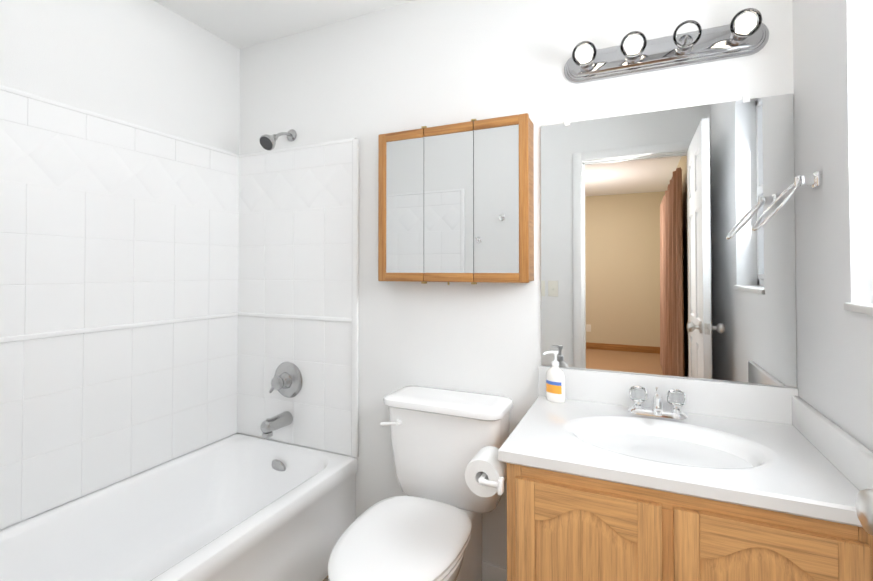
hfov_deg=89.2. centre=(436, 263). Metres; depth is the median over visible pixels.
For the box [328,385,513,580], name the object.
toilet
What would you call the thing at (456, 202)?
medicine cabinet
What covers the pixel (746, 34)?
sconce
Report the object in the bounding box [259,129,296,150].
shower head
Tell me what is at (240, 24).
ceiling
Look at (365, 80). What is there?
wall
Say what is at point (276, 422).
tub spout
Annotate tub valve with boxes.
[269,362,301,397]
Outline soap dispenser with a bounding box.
[543,350,564,402]
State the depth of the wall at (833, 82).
1.11 m
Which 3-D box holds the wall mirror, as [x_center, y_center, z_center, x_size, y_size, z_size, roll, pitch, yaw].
[0.760,-0.079,1.540,0.784,0.930,0.009,0,-1,24]
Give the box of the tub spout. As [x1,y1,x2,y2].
[260,411,292,438]
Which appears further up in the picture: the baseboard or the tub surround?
the tub surround
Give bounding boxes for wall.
[0,0,239,530]
[237,0,796,567]
[793,0,872,451]
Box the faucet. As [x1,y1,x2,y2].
[628,385,687,420]
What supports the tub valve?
attached to the tub surround
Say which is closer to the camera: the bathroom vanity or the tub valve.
the bathroom vanity
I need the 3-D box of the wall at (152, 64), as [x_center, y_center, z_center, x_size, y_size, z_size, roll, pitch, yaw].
[-1.462,0.060,1.577,0.120,2.440,1.748,0,-1,24]
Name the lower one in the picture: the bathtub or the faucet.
the bathtub
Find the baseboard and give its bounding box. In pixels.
[482,561,506,580]
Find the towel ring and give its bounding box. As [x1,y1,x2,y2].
[752,171,821,230]
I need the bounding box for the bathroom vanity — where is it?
[498,366,872,580]
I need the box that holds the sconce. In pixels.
[564,8,768,83]
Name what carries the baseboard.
attached to the wall at (365, 80)
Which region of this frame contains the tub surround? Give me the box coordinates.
[0,85,358,529]
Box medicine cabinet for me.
[378,113,533,284]
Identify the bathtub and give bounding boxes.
[0,434,357,580]
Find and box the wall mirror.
[541,94,796,386]
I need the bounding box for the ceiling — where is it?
[154,0,414,48]
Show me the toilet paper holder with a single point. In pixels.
(485, 472)
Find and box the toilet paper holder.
[465,446,506,497]
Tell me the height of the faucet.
0.090 m
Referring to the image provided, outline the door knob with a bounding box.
[855,489,872,535]
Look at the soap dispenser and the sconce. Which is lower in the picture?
the soap dispenser
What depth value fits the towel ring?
1.20 m

